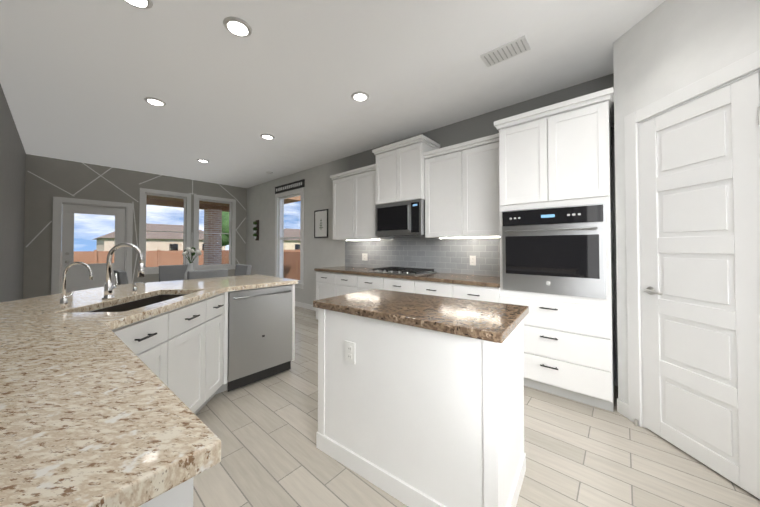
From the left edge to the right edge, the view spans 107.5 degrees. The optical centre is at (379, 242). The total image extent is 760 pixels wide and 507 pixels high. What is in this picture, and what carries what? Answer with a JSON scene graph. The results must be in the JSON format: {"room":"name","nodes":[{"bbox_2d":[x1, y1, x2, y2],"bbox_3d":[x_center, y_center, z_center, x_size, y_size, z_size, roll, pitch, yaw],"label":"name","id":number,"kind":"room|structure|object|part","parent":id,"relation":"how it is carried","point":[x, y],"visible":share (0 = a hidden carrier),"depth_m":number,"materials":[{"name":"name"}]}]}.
{"room":"kitchen","nodes":[
{"label":"kitchen","id":0,"kind":"room"},
{"bbox_2d":[0,84,25,302],"bbox_3d":[-2.548,-0.142,1.589,9.770,2.850,0.150,-1,-1,41],"label":"wall","id":1,"kind":"structure","parent":0,"point":[12,181],"depth_m":3.44,"materials":[{"name":"grey paint"}]},
{"bbox_2d":[23,154,246,298],"bbox_3d":[-4.905,-0.062,6.206,0.150,2.850,3.720,-1,-1,41],"label":"wall","id":2,"kind":"structure","parent":0,"point":[72,177],"depth_m":5.26,"materials":[{"name":"paint"}]},
{"bbox_2d":[51,196,132,294],"bbox_3d":[-5.544,0.269,5.417,0.212,2.160,1.080,-1,-1,41],"label":"patio door","id":3,"kind":"structure","parent":2,"relation":"in","point":[77,277],"depth_m":5.28,"materials":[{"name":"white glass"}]},
{"bbox_2d":[26,163,245,283],"bbox_3d":[-4.847,-0.301,6.159,0.004,2.528,3.695,-1,-1,41],"label":"trim","id":4,"kind":"structure","parent":2,"relation":"attached to","point":[192,193],"depth_m":5.71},
{"bbox_2d":[137,188,190,273],"bbox_3d":[-4.800,-0.224,6.250,0.135,1.835,0.970,-1,-1,41],"label":"window","id":5,"kind":"structure","parent":2,"relation":"in","point":[145,192],"depth_m":6.15,"materials":[{"name":"clear glass"}]},
{"bbox_2d":[193,194,235,270],"bbox_3d":[-4.143,-0.211,7.004,0.135,1.835,0.990,-1,-1,41],"label":"window","id":6,"kind":"structure","parent":2,"relation":"in","point":[232,217],"depth_m":7.02,"materials":[{"name":"clear glass"}]},
{"bbox_2d":[0,0,664,187],"bbox_3d":[-1.278,-1.592,3.073,9.870,0.100,4.120,-1,-1,41],"label":"ceiling","id":7,"kind":"structure","parent":0,"point":[80,80],"depth_m":2.55,"materials":[{"name":"paint"}]},
{"bbox_2d":[123,0,152,8],"bbox_3d":[-1.567,-1.557,1.773,0.189,0.013,0.189,0,-1,2],"label":"recessed light","id":8,"kind":"object","parent":7,"relation":"in","point":[141,4],"depth_m":1.81,"materials":[{"name":"white"}]},
{"bbox_2d":[144,97,165,106],"bbox_3d":[-2.464,-1.535,3.058,0.189,0.013,0.189,-1,-1,35],"label":"recessed light","id":9,"kind":"object","parent":7,"relation":"in","point":[154,101],"depth_m":3.03,"materials":[{"name":"white plastic"}]},
{"bbox_2d":[197,159,208,162],"bbox_3d":[-3.267,-1.499,5.149,0.189,0.013,0.189,0,-1,2],"label":"recessed light","id":10,"kind":"object","parent":7,"relation":"in","point":[200,160],"depth_m":5.12,"materials":[{"name":"white plastic"}]},
{"bbox_2d":[223,16,251,37],"bbox_3d":[-1.031,-1.553,2.023,0.189,0.013,0.189,-1,-1,35],"label":"recessed light","id":11,"kind":"object","parent":7,"relation":"in","point":[236,26],"depth_m":2.01,"materials":[{"name":"white plastic"}]},
{"bbox_2d":[260,134,274,139],"bbox_3d":[-1.623,-1.518,4.023,0.189,0.013,0.189,-1,-1,35],"label":"recessed light","id":12,"kind":"object","parent":7,"relation":"in","point":[266,136],"depth_m":3.99,"materials":[{"name":"white plastic"}]},
{"bbox_2d":[351,91,368,101],"bbox_3d":[-0.210,-1.537,2.951,0.189,0.013,0.189,-1,-1,35],"label":"recessed light","id":13,"kind":"object","parent":7,"relation":"in","point":[359,96],"depth_m":2.93,"materials":[{"name":"white"}]},
{"bbox_2d":[480,35,530,66],"bbox_3d":[1.021,-1.549,2.278,0.340,0.013,0.180,-1,-1,41],"label":"ceiling vent","id":14,"kind":"object","parent":7,"relation":"in","point":[515,47],"visible":1,"depth_m":2.26,"materials":[{"name":"grey metal"}]},
{"bbox_2d":[246,73,617,385],"bbox_3d":[-0.007,-0.092,4.507,9.770,2.850,0.150,-1,-1,41],"label":"wall","id":15,"kind":"structure","parent":0,"point":[329,251],"depth_m":5.31,"materials":[{"name":"grey paint"}]},
{"bbox_2d":[253,220,258,240],"bbox_3d":[-3.169,-0.302,7.085,0.160,0.520,0.117,-1,-1,41],"label":"hanging planter","id":16,"kind":"object","parent":15,"relation":"attached to","point":[256,230],"visible":1,"depth_m":7.07,"materials":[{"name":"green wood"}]},
{"bbox_2d":[275,188,303,288],"bbox_3d":[-1.998,-0.075,6.171,1.170,2.095,0.135,-1,-1,41],"label":"window","id":17,"kind":"structure","parent":15,"relation":"in","point":[300,191],"depth_m":6.32,"materials":[{"name":"clear glass"}]},
{"bbox_2d":[275,179,304,193],"bbox_3d":[-2.013,-1.218,6.159,1.180,0.160,0.020,-1,-1,41],"label":"sign","id":18,"kind":"object","parent":15,"relation":"attached to","point":[290,186],"visible":0.98,"depth_m":6.10,"materials":[{"name":"black"}]},
{"bbox_2d":[295,301,315,310],"bbox_3d":[-2.132,1.313,6.222,3.979,0.100,0.016,-1,-1,41],"label":"baseboard","id":19,"kind":"structure","parent":15,"relation":"attached to","point":[304,305],"depth_m":5.66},
{"bbox_2d":[314,209,327,237],"bbox_3d":[-1.138,-0.352,5.382,0.420,0.540,0.018,-1,-1,41],"label":"framed art","id":20,"kind":"object","parent":15,"relation":"attached to","point":[320,223],"visible":0.98,"depth_m":5.38,"materials":[{"name":"black"}]},
{"bbox_2d":[330,171,361,242],"bbox_3d":[-0.460,-0.551,4.572,0.572,1.030,0.350,-1,-1,41],"label":"upper cabinet","id":21,"kind":"object","parent":15,"relation":"attached to","point":[341,183],"depth_m":4.49,"materials":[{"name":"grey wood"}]},
{"bbox_2d":[350,167,373,238],"bbox_3d":[-0.122,-0.556,4.278,0.572,1.030,0.350,-1,-1,41],"label":"upper cabinet","id":22,"kind":"object","parent":15,"relation":"attached to","point":[361,182],"depth_m":4.19,"materials":[{"name":"grey wood"}]},
{"bbox_2d":[374,143,397,198],"bbox_3d":[0.247,-0.890,3.913,0.471,0.735,0.424,-1,-1,41],"label":"upper cabinet","id":23,"kind":"object","parent":15,"relation":"attached to","point":[386,166],"depth_m":3.79,"materials":[{"name":"grey wood"}]},
{"bbox_2d":[370,191,425,238],"bbox_3d":[0.345,-0.335,3.796,0.756,0.502,0.457,-1,-1,41],"label":"microwave","id":24,"kind":"object","parent":15,"relation":"attached to","point":[395,216],"depth_m":3.63,"materials":[{"name":"grey"}]},
{"bbox_2d":[398,139,437,198],"bbox_3d":[0.522,-0.894,3.674,0.320,0.735,0.424,-1,-1,41],"label":"upper cabinet","id":25,"kind":"object","parent":15,"relation":"attached to","point":[412,155],"depth_m":3.51,"materials":[{"name":"grey wood"}]},
{"bbox_2d":[345,236,499,276],"bbox_3d":[0.449,0.117,3.992,2.829,0.584,0.019,-1,-1,41],"label":"backsplash","id":26,"kind":"structure","parent":15,"relation":"attached to","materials":[{"name":"tile"}]},
{"bbox_2d":[422,147,453,238],"bbox_3d":[0.875,-0.561,3.409,0.552,1.010,0.350,-1,-1,41],"label":"upper cabinet","id":27,"kind":"object","parent":15,"relation":"attached to","point":[439,164],"depth_m":3.33,"materials":[{"name":"grey wood"}]},
{"bbox_2d":[454,135,493,238],"bbox_3d":[1.198,-0.571,3.128,0.552,1.020,0.350,-1,-1,41],"label":"upper cabinet","id":28,"kind":"object","parent":15,"relation":"attached to","point":[473,162],"depth_m":3.05,"materials":[{"name":"grey wood"}]},
{"bbox_2d":[193,306,759,506],"bbox_3d":[-1.278,1.338,3.022,9.870,0.060,4.120,-1,-1,41],"label":"floor","id":29,"kind":"structure","parent":0,"point":[578,454],"depth_m":1.64,"materials":[{"name":"tile"}]},
{"bbox_2d":[114,270,128,284],"bbox_3d":[-2.897,0.824,3.402,0.420,0.980,0.488,-1,-1,41],"label":"chair","id":30,"kind":"object","parent":29,"relation":"on","point":[122,277],"visible":0.1,"depth_m":3.13,"materials":[{"name":"grey fabric"}]},
{"bbox_2d":[152,487,187,506],"bbox_3d":[-0.752,0.826,0.461,0.633,0.875,0.526,-1,-1,41],"label":"base cabinet","id":31,"kind":"object","parent":29,"relation":"on","point":[178,498],"depth_m":0.45,"materials":[{"name":"grey wood"}]},
{"bbox_2d":[0,275,297,506],"bbox_3d":[-1.093,0.390,1.754,2.894,0.039,2.016,-1,-1,41],"label":"kitchen peninsula","id":32,"kind":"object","parent":31,"relation":"on","point":[103,390],"depth_m":0.81,"materials":[{"name":"beige stone"}]},
{"bbox_2d":[90,294,186,311],"bbox_3d":[-1.546,0.477,1.842,0.793,0.380,0.793,-1,-1,41],"label":"sink","id":33,"kind":"object","parent":32,"relation":"in","point":[106,302],"depth_m":1.82,"materials":[{"name":"brown metal"}]},
{"bbox_2d":[227,285,292,391],"bbox_3d":[-1.080,0.856,2.587,0.068,0.848,0.600,-1,-1,41],"label":"dishwasher","id":34,"kind":"object","parent":32,"relation":"in","point":[260,318],"depth_m":2.56,"materials":[{"name":"silver metal"}]},
{"bbox_2d":[159,265,186,281],"bbox_3d":[-2.946,0.836,4.099,0.488,0.980,0.420,-1,-1,41],"label":"chair","id":35,"kind":"object","parent":29,"relation":"on","point":[171,272],"visible":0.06,"depth_m":4.16,"materials":[{"name":"grey fabric"}]},
{"bbox_2d":[187,269,227,279],"bbox_3d":[-2.200,0.825,3.450,0.488,0.980,0.420,-1,-1,41],"label":"chair","id":36,"kind":"object","parent":29,"relation":"on","point":[199,274],"visible":0.08,"depth_m":3.28,"materials":[{"name":"grey fabric"}]},
{"bbox_2d":[234,264,251,275],"bbox_3d":[-2.248,0.837,4.147,0.420,0.980,0.488,-1,-1,41],"label":"chair","id":37,"kind":"object","parent":29,"relation":"on","point":[241,269],"visible":0.12,"depth_m":4.24,"materials":[{"name":"grey fabric"}]},
{"bbox_2d":[316,271,329,318],"bbox_3d":[-0.618,0.896,4.501,0.534,0.875,0.626,-1,-1,41],"label":"base cabinet","id":38,"kind":"object","parent":29,"relation":"on","point":[322,277],"depth_m":4.34,"materials":[{"name":"grey wood"}]},
{"bbox_2d":[330,271,353,296],"bbox_3d":[-0.285,0.891,4.212,0.595,0.875,0.626,-1,-1,41],"label":"base cabinet","id":39,"kind":"object","parent":29,"relation":"on","point":[339,284],"depth_m":4.05,"materials":[{"name":"grey wood"}]},
{"bbox_2d":[354,275,377,292],"bbox_3d":[0.070,0.885,3.902,0.596,0.875,0.626,-1,-1,41],"label":"base cabinet","id":40,"kind":"object","parent":29,"relation":"on","point":[361,282],"depth_m":3.73,"materials":[{"name":"grey wood"}]},
{"bbox_2d":[378,279,409,292],"bbox_3d":[0.426,0.880,3.592,0.596,0.875,0.626,-1,-1,41],"label":"base cabinet","id":41,"kind":"object","parent":29,"relation":"on","point":[401,285],"depth_m":3.39,"materials":[{"name":"grey wood"}]},
{"bbox_2d":[314,267,497,286],"bbox_3d":[0.236,0.425,3.757,2.849,0.040,0.643,-1,-1,41],"label":"countertop","id":42,"kind":"structure","parent":41,"relation":"on","point":[382,272],"depth_m":3.32,"materials":[{"name":"brown stone"}]},
{"bbox_2d":[313,289,528,506],"bbox_3d":[0.215,0.826,1.669,1.120,0.916,0.635,-1,-1,37],"label":"kitchen island","id":43,"kind":"object","parent":29,"relation":"on","point":[420,400],"visible":1,"depth_m":1.37,"materials":[{"name":"white wood"}]},
{"bbox_2d":[410,279,445,296],"bbox_3d":[0.782,0.875,3.283,0.595,0.875,0.626,-1,-1,41],"label":"base cabinet","id":44,"kind":"object","parent":29,"relation":"on","point":[416,285],"depth_m":3.09,"materials":[{"name":"grey wood"}]},
{"bbox_2d":[446,283,497,302],"bbox_3d":[1.114,0.870,2.993,0.534,0.875,0.626,-1,-1,41],"label":"base cabinet","id":45,"kind":"object","parent":29,"relation":"on","point":[454,290],"depth_m":2.75,"materials":[{"name":"grey wood"}]},
{"bbox_2d":[494,91,614,411],"bbox_3d":[1.608,0.105,2.558,0.800,2.390,0.653,-1,-1,41],"label":"tall cabinet","id":46,"kind":"object","parent":29,"relation":"on","point":[516,210],"depth_m":2.28,"materials":[{"name":"grey wood"}]},
{"bbox_2d":[502,203,605,298],"bbox_3d":[1.394,0.070,2.313,0.740,0.720,0.092,-1,-1,41],"label":"wall oven","id":47,"kind":"object","parent":46,"relation":"in","point":[558,250],"depth_m":2.28,"materials":[{"name":"silver metal"}]},
{"bbox_3d":[-2.573,0.941,3.773,1.040,0.760,1.040,-1,-1,41],"label":"dining table","id":48,"kind":"object","parent":29,"relation":"on","visible":0},
{"bbox_2d":[182,247,201,279],"bbox_3d":[-2.556,0.312,3.796,0.253,0.495,0.245,-1,-1,41],"label":"vase","id":49,"kind":"object","parent":48,"relation":"on","point":[190,265],"visible":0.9,"depth_m":3.76,"materials":[{"name":"white ceramic"}]},
{"bbox_2d":[613,0,759,498],"bbox_3d":[2.056,-0.144,1.484,0.501,2.850,2.074,0,-1,-4],"label":"wall","id":50,"kind":"structure","parent":0,"point":[687,127],"depth_m":1.65,"materials":[{"name":"paint"}]},
{"bbox_3d":[1.873,1.227,1.270,0.013,0.100,1.720,0,-1,-4],"label":"baseboard pantry","id":51,"kind":"part","parent":50,"relation":"part of","materials":[{"name":"white paint"}]},
{"label":"outside","id":52,"kind":"structure","parent":0,"visible":0},
{"bbox_2d":[60,195,300,292],"bbox_3d":[-23.881,-0.530,23.948,72.500,5.700,95.000,-1,-1,41],"label":"yard","id":53,"kind":"structure","parent":52,"point":[153,259],"depth_m":14.79,"materials":[{"name":"brown"}]}
]}

